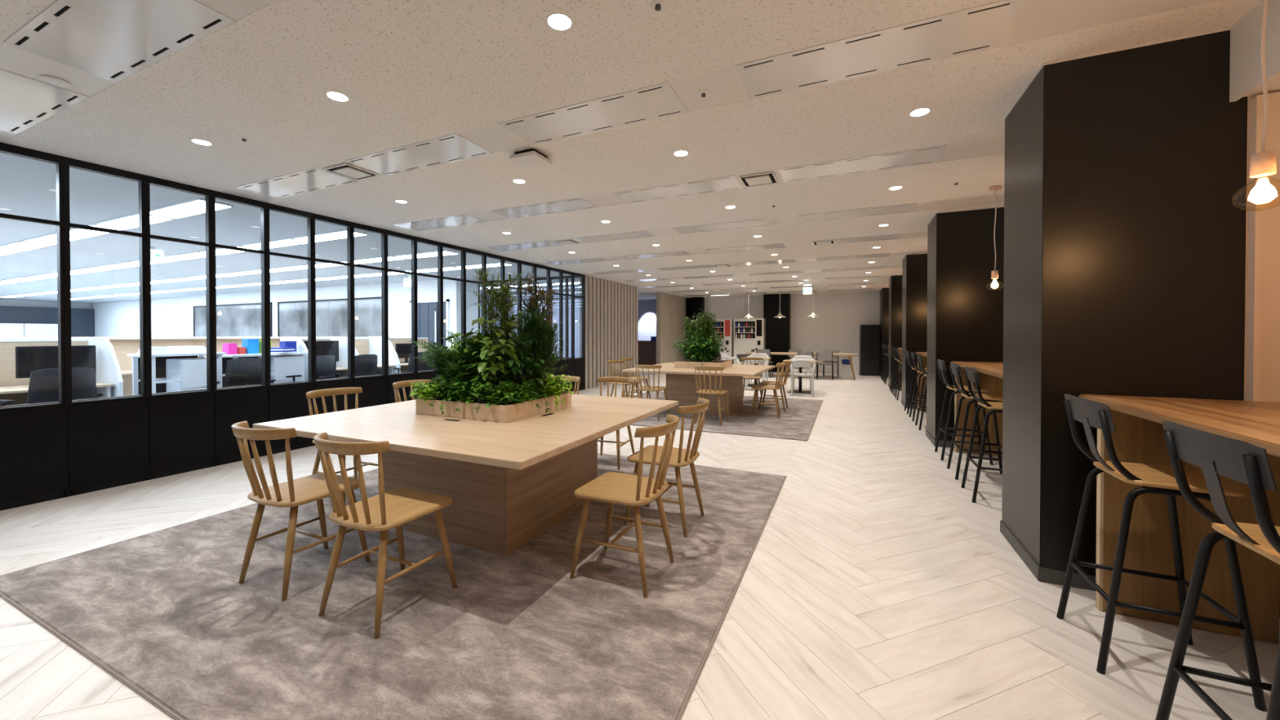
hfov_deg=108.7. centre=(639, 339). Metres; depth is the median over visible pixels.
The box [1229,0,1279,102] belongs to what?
ceiling beam
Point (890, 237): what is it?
ceiling panel
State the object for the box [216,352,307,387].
table
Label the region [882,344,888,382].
bar stool
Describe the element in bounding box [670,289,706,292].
ceiling panel
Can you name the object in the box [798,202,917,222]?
ceiling panel
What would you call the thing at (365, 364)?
office chair
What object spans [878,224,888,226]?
recessed light
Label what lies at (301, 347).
divider
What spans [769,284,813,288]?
ceiling panel
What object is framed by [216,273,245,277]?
diffuser
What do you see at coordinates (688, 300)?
wall
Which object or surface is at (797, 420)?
rug
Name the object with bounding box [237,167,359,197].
ceiling panel
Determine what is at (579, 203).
ceiling panel
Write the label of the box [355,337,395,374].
office desk
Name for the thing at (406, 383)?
spindle chair
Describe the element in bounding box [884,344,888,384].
bar stool
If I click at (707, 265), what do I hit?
ceiling panel
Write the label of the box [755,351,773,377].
padded chair
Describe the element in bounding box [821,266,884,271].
ceiling panel
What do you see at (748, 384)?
round table
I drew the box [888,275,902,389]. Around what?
pillar
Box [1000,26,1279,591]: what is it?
pillar
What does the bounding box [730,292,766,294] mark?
ceiling panel
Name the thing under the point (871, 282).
ceiling panel
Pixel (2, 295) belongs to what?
recessed light
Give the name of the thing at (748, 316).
pendant
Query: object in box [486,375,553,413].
ground cover
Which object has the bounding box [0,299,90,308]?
wall
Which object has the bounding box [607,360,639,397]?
spindle chair
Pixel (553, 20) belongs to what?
recessed light
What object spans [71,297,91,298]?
recessed light
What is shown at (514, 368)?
plant
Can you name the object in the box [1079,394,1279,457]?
countertop
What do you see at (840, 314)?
wall
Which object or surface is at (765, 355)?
armchair
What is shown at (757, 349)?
padded chair
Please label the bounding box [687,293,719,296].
ceiling panel
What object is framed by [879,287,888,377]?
pillar
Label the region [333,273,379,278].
recessed light
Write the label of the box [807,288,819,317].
pendant
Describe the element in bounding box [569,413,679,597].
spindle chair
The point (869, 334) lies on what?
refrigerator
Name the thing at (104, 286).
recessed light
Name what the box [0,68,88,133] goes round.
ceiling panel
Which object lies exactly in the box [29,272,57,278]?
recessed light
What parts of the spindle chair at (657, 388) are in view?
crest rail, seat, leg, leg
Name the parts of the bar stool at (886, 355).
leg frame, leg frame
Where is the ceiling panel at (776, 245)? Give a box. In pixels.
[706,243,785,253]
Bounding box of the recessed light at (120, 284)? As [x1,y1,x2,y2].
[106,283,138,286]
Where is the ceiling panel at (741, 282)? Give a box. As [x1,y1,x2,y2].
[702,281,746,285]
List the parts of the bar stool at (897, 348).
leg frame, leg frame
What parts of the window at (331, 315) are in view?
pane, pane, pane, pane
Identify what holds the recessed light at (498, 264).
in the ceiling
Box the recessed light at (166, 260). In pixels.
[128,257,181,264]
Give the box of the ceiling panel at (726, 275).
[681,274,733,279]
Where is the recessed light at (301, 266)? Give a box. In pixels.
[270,264,317,271]
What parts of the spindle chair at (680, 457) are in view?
leg, seat, leg, crest rail, leg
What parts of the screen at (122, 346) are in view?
panel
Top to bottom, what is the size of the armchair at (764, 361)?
0.801 m
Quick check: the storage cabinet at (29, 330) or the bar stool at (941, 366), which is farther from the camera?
the storage cabinet at (29, 330)
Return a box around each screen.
[0,336,271,337]
[0,336,328,338]
[0,337,394,395]
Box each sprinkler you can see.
[237,136,250,142]
[648,0,666,11]
[697,89,710,97]
[951,181,960,185]
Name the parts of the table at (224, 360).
panel, leg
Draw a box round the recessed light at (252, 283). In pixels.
[242,282,277,285]
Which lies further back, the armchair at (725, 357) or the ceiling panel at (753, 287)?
the ceiling panel at (753, 287)
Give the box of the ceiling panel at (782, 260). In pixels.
[730,259,795,266]
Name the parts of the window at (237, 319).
pane, pane, pane, pane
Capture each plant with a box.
[444,328,524,400]
[462,313,527,388]
[463,267,528,360]
[490,333,544,392]
[504,305,569,399]
[514,267,564,379]
[671,331,725,365]
[675,326,724,362]
[682,308,719,343]
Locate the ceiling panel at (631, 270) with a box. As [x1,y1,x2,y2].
[592,269,646,274]
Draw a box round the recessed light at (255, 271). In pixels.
[232,269,279,274]
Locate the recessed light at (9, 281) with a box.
[0,279,26,283]
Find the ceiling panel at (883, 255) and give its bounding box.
[816,253,891,261]
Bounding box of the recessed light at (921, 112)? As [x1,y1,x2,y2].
[908,107,931,117]
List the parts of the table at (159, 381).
leg, leg, panel, leg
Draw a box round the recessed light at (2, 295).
[0,295,19,297]
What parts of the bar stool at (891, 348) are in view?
leg frame, leg frame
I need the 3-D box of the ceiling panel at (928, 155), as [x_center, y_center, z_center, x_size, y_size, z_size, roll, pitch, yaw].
[1.822,-1.455,3.854,1.220,0.004,0.382,0,1,24]
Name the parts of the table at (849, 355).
leg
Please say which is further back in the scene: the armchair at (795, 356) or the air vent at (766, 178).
the armchair at (795, 356)
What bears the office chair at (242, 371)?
on the floor
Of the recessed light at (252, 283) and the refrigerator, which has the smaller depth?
the recessed light at (252, 283)
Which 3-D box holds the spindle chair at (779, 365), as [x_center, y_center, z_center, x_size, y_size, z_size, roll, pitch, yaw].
[2.045,0.802,7.332,0.526,0.840,0.445,0,1,19]
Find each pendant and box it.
[743,313,753,318]
[773,289,786,317]
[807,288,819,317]
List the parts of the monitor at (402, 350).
casing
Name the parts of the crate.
lid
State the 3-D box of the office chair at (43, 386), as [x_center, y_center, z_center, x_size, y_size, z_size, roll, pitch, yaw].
[-5.843,0.767,4.575,0.576,0.980,0.650,0,1,19]
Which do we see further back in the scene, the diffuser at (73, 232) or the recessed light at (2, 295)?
the recessed light at (2, 295)
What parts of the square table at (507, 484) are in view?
panel, panel, panel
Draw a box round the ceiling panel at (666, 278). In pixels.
[622,277,672,281]
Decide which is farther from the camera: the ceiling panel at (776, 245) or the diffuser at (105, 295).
the diffuser at (105, 295)
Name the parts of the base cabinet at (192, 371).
drawer, drawer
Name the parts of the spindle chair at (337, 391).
leg, crest rail, leg, leg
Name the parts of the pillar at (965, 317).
skirting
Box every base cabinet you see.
[165,357,221,391]
[258,355,303,382]
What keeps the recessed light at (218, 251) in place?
in the ceiling
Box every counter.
[638,340,656,364]
[951,360,1003,456]
[1079,394,1279,643]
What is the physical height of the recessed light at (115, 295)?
0.024 m
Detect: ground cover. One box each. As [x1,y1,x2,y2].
[409,375,457,403]
[428,375,513,414]
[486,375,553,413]
[524,368,573,409]
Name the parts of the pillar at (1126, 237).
skirting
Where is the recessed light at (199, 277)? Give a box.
[175,275,205,279]
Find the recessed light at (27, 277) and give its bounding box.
[10,275,46,280]
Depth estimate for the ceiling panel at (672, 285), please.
13.36 m
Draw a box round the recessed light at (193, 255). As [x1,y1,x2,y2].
[164,251,218,260]
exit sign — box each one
[150,246,164,262]
[404,274,411,287]
[802,282,812,294]
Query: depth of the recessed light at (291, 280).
11.95 m
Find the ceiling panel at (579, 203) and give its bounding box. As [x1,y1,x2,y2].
[488,197,599,218]
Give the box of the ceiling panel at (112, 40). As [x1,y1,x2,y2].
[2,0,235,82]
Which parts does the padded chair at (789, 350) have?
backrest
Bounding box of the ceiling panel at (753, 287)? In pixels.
[716,287,758,290]
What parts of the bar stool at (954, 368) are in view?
backrest, post, post, leg frame, leg frame, seat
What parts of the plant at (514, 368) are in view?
stem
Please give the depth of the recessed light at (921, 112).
2.93 m
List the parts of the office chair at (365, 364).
backrest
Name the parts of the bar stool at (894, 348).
leg frame, leg frame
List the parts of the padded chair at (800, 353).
backrest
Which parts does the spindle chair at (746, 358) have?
leg, seat, crest rail, leg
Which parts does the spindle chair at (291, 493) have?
leg, crest rail, leg, seat, leg, leg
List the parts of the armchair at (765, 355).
backrest, arm rail, leg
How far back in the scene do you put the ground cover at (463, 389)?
3.13 m
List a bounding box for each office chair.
[0,367,103,405]
[217,357,275,386]
[285,355,336,381]
[335,354,377,377]
[393,351,431,373]
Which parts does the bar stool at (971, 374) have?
leg frame, post, backrest, post, leg frame, seat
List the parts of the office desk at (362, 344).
leg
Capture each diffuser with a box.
[17,294,36,296]
[25,293,48,294]
[34,274,57,278]
[41,291,57,293]
[52,271,91,275]
[70,225,123,237]
[73,288,97,290]
[90,296,111,297]
[103,294,122,296]
[111,284,137,286]
[154,290,182,292]
[164,253,205,259]
[173,288,204,290]
[196,286,226,288]
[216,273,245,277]
[222,284,249,287]
[270,266,307,271]
[302,277,339,280]
[306,262,355,267]
[354,257,404,263]
[373,271,411,275]
[457,263,511,268]
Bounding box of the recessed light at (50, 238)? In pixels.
[21,232,84,244]
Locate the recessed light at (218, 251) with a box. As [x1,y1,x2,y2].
[199,244,261,254]
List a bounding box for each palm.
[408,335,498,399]
[440,328,491,382]
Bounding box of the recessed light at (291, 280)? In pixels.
[270,279,307,283]
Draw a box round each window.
[192,302,272,337]
[277,296,382,337]
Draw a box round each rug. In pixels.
[0,453,786,719]
[629,391,822,440]
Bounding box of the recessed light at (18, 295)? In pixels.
[11,293,36,296]
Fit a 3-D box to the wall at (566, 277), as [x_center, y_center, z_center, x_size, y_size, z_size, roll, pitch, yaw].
[-2.840,-0.169,11.590,3.290,2.719,0.066,0,1,24]
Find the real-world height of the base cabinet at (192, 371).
0.980 m
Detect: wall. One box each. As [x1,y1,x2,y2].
[0,142,638,511]
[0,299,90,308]
[0,306,94,337]
[90,279,453,350]
[453,278,480,346]
[478,275,581,362]
[480,288,579,357]
[638,291,879,373]
[656,292,685,373]
[685,297,692,358]
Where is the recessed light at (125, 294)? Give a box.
[117,293,139,295]
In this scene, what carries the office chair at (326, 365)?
on the floor
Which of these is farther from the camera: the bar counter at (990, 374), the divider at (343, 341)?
the divider at (343, 341)
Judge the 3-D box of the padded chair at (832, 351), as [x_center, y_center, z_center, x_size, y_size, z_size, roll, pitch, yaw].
[6.008,0.759,14.451,0.448,0.811,0.498,0,1,24]
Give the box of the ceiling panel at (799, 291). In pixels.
[777,290,817,293]
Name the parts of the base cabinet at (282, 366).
drawer, drawer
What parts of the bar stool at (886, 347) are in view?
leg frame, leg frame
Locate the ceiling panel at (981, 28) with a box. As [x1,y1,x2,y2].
[734,0,1023,99]
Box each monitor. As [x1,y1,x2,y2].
[15,345,96,378]
[302,340,338,361]
[395,343,411,363]
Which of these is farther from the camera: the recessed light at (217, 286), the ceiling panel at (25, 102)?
the recessed light at (217, 286)
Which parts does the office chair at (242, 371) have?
backrest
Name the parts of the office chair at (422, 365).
backrest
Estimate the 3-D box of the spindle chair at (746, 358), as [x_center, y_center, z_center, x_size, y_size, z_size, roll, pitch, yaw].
[2.184,0.786,9.065,0.445,0.840,0.526,0,1,24]
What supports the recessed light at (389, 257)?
in the ceiling
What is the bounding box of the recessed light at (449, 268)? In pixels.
[410,266,460,272]
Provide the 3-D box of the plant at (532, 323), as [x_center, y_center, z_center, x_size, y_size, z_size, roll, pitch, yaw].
[-0.791,0.092,3.423,0.514,0.704,0.503,0,1,-31]
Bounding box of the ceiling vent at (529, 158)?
[509,148,552,168]
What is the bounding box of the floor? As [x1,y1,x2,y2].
[0,371,1279,719]
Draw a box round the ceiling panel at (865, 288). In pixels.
[829,288,872,291]
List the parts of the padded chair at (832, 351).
seat, backrest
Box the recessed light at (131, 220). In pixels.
[94,212,174,229]
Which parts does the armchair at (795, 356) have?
seat, arm rail, backrest, leg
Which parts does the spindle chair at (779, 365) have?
leg, leg, seat, leg, leg, crest rail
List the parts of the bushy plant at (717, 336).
stem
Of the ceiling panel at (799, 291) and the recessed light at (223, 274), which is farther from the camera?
the ceiling panel at (799, 291)
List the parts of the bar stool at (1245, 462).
leg frame, post, backrest, seat, post, leg frame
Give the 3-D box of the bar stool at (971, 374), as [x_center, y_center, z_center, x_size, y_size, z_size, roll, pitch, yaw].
[2.858,0.749,3.641,0.445,1.037,0.398,0,1,24]
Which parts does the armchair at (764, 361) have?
leg, backrest, leg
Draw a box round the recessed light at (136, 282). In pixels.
[128,281,162,284]
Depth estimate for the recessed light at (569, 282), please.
12.48 m
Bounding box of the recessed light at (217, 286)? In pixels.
[194,285,226,288]
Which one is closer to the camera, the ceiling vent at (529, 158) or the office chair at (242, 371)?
the ceiling vent at (529, 158)
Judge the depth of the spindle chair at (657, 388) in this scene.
6.97 m
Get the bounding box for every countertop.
[638,340,656,342]
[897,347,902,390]
[915,351,926,356]
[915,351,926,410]
[951,360,1003,378]
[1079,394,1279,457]
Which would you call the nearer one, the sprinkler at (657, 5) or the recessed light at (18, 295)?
the sprinkler at (657, 5)
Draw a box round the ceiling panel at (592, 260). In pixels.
[548,257,610,264]
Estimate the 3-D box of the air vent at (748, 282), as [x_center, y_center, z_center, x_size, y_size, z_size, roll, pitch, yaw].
[3.102,-1.527,12.383,0.302,0.018,0.302,0,1,24]
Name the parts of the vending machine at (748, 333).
panel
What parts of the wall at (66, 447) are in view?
sill, panel, sill, panel, sill, panel, sill, panel, sill, panel, rail, head rail, sill, panel, sill, panel, sill, panel, sill, panel, panel, panel, panel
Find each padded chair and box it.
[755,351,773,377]
[757,349,770,360]
[786,349,801,369]
[797,351,814,378]
[816,351,833,380]
[822,350,838,377]
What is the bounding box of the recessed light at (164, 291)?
[154,289,184,292]
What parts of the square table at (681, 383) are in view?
panel, panel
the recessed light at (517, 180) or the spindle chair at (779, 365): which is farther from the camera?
the spindle chair at (779, 365)
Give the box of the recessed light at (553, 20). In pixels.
[545,12,573,31]
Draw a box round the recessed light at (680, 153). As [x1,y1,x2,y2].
[672,150,688,156]
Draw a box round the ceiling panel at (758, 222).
[671,218,769,234]
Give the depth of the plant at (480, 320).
3.41 m
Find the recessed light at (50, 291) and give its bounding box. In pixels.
[38,290,57,293]
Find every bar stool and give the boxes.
[880,343,887,379]
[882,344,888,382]
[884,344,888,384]
[889,346,902,392]
[892,346,902,395]
[894,347,902,399]
[904,350,926,413]
[909,351,926,421]
[915,353,926,430]
[934,359,993,465]
[946,362,1003,479]
[960,366,1002,502]
[1056,394,1266,711]
[1155,421,1279,719]
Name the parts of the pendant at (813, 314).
rod, lamp shade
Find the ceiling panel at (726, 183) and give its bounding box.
[613,175,743,203]
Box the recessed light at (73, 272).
[50,269,93,275]
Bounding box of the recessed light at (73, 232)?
[54,223,125,237]
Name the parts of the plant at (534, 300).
stem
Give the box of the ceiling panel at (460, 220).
[393,214,487,231]
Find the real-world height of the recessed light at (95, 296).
0.024 m
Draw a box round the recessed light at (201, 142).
[189,138,213,146]
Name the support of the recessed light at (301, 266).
in the ceiling
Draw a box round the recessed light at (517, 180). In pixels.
[511,178,526,183]
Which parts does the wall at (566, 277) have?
head rail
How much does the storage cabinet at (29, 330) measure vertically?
1.750 m
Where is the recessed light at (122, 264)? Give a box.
[99,261,138,268]
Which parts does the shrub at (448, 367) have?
stem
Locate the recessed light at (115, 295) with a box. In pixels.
[101,293,123,296]
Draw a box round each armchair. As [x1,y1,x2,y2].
[721,353,740,364]
[744,355,767,389]
[747,353,768,383]
[790,358,815,396]
[791,355,813,391]
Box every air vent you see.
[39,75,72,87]
[323,163,380,180]
[553,239,581,244]
[713,263,731,267]
[738,171,777,187]
[748,281,761,283]
[812,240,835,245]
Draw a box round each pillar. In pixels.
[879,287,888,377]
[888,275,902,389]
[901,253,927,408]
[925,205,1004,448]
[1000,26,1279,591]
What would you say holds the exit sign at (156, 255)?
hanging from the ceiling
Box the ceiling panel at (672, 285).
[649,284,690,288]
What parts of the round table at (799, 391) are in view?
plate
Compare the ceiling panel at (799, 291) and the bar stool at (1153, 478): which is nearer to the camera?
the bar stool at (1153, 478)
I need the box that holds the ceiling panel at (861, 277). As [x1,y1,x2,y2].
[824,275,879,279]
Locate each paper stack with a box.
[137,346,172,354]
[166,346,206,353]
[270,347,297,353]
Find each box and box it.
[415,391,571,422]
[650,336,656,341]
[674,359,732,368]
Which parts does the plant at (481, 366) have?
stem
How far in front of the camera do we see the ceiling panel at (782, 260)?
8.99 m
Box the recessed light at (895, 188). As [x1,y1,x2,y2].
[888,186,902,190]
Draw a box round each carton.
[222,342,236,354]
[236,346,246,354]
[241,338,258,354]
[258,340,271,353]
[279,341,296,350]
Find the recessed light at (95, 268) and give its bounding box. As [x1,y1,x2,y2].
[73,266,116,271]
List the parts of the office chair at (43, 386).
armrest, backrest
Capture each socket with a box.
[991,270,998,279]
[1249,150,1275,177]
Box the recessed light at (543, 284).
[516,283,557,286]
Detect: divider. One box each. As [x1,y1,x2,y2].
[87,337,123,396]
[280,336,308,380]
[328,336,359,367]
[368,336,400,373]
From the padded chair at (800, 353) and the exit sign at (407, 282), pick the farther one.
the padded chair at (800, 353)
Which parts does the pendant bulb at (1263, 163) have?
bulb, cord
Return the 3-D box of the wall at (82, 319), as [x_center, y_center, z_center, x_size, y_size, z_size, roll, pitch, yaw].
[-26.433,-0.077,16.162,0.300,2.450,9.580,0,1,24]
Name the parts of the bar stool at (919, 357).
post, backrest, leg frame, leg frame, post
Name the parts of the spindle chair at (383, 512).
leg, crest rail, leg, seat, leg, leg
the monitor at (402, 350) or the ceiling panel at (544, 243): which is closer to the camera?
the ceiling panel at (544, 243)
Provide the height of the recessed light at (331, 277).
0.024 m
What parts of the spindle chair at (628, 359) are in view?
crest rail, seat, leg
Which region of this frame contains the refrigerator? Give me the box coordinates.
[860,324,879,375]
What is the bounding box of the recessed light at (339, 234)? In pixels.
[292,229,368,242]
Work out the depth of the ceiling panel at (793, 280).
12.13 m
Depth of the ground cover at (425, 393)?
3.27 m
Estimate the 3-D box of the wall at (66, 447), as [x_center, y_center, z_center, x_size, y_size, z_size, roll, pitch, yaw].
[-2.858,-0.132,7.659,0.163,2.720,13.413,0,1,24]
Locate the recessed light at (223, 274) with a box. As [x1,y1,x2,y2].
[202,271,245,277]
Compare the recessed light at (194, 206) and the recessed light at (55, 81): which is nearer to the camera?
the recessed light at (55, 81)
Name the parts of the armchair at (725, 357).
backrest, arm rail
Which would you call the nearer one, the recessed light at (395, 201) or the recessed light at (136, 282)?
the recessed light at (395, 201)
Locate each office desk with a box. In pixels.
[0,339,114,406]
[299,337,347,377]
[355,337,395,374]
[388,337,437,372]
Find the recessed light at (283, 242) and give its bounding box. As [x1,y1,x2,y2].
[241,237,306,248]
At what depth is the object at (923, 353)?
7.82 m
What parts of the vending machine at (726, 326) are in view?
panel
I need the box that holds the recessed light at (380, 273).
[369,270,419,275]
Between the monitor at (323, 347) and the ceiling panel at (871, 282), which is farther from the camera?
the ceiling panel at (871, 282)
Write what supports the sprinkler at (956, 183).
attached to the ceiling
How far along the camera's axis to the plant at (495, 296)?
3.54 m
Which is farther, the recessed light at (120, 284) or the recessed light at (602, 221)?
the recessed light at (120, 284)
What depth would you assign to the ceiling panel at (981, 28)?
2.30 m
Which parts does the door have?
panel, panel, panel, handle, panel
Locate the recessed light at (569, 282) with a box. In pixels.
[554,281,579,284]
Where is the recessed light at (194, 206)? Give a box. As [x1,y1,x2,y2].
[150,197,233,218]
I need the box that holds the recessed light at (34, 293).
[25,292,50,294]
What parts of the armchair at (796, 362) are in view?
leg, seat, backrest, arm rail, leg, leg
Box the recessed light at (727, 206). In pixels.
[724,205,736,208]
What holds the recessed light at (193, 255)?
in the ceiling
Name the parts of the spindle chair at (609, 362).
leg, crest rail, seat, leg, leg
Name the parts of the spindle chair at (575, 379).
crest rail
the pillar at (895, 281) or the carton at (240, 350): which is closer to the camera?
the carton at (240, 350)
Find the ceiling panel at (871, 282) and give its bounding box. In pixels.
[827,282,875,285]
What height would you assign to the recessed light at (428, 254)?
0.024 m
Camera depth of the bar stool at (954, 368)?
4.23 m
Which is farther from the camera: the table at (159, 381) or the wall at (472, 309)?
the wall at (472, 309)
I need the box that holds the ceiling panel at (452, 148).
[344,133,493,175]
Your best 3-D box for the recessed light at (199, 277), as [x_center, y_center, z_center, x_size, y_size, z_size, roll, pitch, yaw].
[-10.961,-1.514,11.332,1.240,0.024,0.300,0,1,24]
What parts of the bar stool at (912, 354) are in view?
post, leg frame, post, leg frame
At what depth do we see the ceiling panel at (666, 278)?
11.81 m
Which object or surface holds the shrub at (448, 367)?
in the planter box at (501, 413)
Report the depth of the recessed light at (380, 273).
10.47 m
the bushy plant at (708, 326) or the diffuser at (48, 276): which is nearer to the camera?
the bushy plant at (708, 326)
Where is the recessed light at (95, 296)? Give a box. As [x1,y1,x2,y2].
[85,295,111,297]
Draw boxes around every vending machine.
[705,318,733,364]
[733,318,765,364]
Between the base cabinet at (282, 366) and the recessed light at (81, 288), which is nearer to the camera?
the base cabinet at (282, 366)
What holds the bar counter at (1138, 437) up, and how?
on the floor
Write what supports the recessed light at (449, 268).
in the ceiling
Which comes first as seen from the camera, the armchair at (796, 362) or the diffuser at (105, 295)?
the armchair at (796, 362)
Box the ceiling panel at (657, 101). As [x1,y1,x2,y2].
[497,81,688,145]
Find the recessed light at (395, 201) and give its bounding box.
[394,200,408,204]
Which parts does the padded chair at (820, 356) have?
leg, backrest, seat, leg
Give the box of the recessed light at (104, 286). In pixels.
[88,284,119,288]
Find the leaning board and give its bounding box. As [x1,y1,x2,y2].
[851,324,859,375]
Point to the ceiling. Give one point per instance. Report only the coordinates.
(411, 72)
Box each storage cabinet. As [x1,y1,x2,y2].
[0,323,23,337]
[22,323,57,337]
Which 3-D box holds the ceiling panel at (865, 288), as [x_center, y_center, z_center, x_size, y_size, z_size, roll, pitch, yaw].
[6.625,-1.555,14.435,1.220,0.004,0.382,0,1,24]
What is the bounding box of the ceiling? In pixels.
[0,0,1263,302]
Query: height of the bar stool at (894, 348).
1.037 m
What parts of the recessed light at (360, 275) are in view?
frame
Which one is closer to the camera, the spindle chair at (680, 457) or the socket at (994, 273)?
the spindle chair at (680, 457)
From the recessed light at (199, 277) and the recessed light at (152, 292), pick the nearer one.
the recessed light at (199, 277)
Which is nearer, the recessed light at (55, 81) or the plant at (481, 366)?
the recessed light at (55, 81)
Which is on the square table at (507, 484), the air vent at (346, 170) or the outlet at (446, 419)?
the outlet at (446, 419)
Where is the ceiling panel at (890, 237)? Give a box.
[808,233,901,245]
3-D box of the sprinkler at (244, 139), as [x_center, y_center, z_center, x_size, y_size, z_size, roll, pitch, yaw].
[-2.859,-1.440,3.316,0.076,0.022,0.076,0,1,24]
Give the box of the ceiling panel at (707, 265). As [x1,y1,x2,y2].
[656,264,715,271]
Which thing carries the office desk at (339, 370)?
on the floor
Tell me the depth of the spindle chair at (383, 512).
2.07 m
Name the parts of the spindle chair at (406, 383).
crest rail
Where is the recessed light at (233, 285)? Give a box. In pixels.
[217,284,253,287]
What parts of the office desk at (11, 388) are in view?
leg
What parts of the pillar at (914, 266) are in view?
skirting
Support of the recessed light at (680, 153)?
in the ceiling
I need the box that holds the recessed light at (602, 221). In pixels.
[600,220,610,222]
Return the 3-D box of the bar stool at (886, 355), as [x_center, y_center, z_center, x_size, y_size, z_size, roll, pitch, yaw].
[7.264,0.657,13.347,0.445,1.037,0.398,0,1,24]
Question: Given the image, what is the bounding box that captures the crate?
[840,359,851,378]
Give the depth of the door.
11.83 m
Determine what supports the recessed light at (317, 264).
in the ceiling
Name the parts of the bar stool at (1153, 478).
post, backrest, post, leg frame, seat, leg frame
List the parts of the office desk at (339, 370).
leg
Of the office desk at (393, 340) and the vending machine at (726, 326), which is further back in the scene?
the vending machine at (726, 326)
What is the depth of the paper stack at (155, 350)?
5.76 m
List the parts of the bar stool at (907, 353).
leg frame, post, leg frame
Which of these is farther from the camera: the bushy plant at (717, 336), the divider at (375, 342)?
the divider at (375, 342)
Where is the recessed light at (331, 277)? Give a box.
[300,275,342,280]
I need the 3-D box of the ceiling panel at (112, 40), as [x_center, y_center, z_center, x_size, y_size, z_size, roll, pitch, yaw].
[-2.464,-1.439,2.154,1.220,0.004,0.382,0,1,24]
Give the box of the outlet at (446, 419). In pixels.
[444,418,459,421]
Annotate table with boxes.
[127,351,226,395]
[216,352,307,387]
[253,394,678,555]
[622,362,775,416]
[742,356,771,386]
[746,351,857,379]
[782,359,817,394]
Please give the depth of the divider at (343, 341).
8.20 m
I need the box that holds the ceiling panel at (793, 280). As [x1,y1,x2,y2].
[759,279,809,282]
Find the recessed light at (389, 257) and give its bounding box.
[346,255,405,263]
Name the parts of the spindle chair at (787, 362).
leg, leg, seat, leg, leg, crest rail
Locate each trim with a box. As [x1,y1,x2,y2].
[692,297,704,330]
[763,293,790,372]
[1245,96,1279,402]
[1250,91,1279,401]
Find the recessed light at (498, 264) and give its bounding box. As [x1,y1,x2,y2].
[455,262,513,268]
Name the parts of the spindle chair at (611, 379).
leg, crest rail, leg, leg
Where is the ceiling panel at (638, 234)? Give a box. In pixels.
[569,231,655,243]
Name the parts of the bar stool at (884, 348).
leg frame, leg frame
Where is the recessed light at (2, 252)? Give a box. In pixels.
[0,249,21,256]
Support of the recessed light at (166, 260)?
in the ceiling
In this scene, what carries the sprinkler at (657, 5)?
attached to the ceiling
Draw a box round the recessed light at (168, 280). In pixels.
[151,278,187,282]
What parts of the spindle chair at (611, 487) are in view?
leg, leg, seat, leg, crest rail, leg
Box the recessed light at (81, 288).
[71,287,100,290]
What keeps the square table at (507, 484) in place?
on the rug at (166, 613)
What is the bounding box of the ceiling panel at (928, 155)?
[778,144,947,182]
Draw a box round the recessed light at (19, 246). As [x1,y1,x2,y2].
[0,240,50,251]
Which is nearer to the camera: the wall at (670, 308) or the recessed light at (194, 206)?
the recessed light at (194, 206)
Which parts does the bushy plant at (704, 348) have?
stem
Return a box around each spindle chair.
[231,421,369,600]
[306,386,377,504]
[313,431,457,639]
[392,379,431,402]
[546,375,580,394]
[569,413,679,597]
[596,376,635,469]
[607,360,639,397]
[621,357,650,399]
[623,398,709,537]
[635,364,669,420]
[693,365,728,425]
[741,356,763,402]
[750,362,785,417]
[758,360,791,411]
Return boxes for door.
[409,298,449,360]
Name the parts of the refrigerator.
door, door, door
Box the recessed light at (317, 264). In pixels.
[304,260,359,267]
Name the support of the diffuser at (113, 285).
attached to the recessed light at (120, 284)
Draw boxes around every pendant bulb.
[986,185,1003,288]
[1231,0,1279,210]
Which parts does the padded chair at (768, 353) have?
backrest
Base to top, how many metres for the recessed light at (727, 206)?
0.006 m
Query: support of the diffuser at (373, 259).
attached to the recessed light at (389, 257)
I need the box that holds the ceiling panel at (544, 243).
[486,240,562,251]
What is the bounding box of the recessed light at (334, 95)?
[324,91,350,102]
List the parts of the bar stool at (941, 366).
post, backrest, post, leg frame, leg frame, seat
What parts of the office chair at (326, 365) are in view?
armrest, backrest, armrest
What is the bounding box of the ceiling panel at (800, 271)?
[746,270,804,275]
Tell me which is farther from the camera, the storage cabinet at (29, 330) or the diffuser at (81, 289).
the storage cabinet at (29, 330)
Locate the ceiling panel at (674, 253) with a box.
[622,250,691,259]
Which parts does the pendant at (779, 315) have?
lamp shade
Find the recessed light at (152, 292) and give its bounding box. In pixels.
[134,291,164,293]
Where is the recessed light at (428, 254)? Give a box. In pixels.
[394,249,459,258]
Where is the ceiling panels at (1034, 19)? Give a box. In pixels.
[0,0,1221,296]
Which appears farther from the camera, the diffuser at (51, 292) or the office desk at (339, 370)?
the diffuser at (51, 292)
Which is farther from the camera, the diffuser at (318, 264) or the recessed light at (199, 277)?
the recessed light at (199, 277)
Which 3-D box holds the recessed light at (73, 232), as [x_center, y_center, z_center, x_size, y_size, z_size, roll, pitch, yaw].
[-7.476,-1.466,6.235,1.240,0.024,0.300,0,1,24]
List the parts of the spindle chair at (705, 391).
leg, crest rail, seat, leg, leg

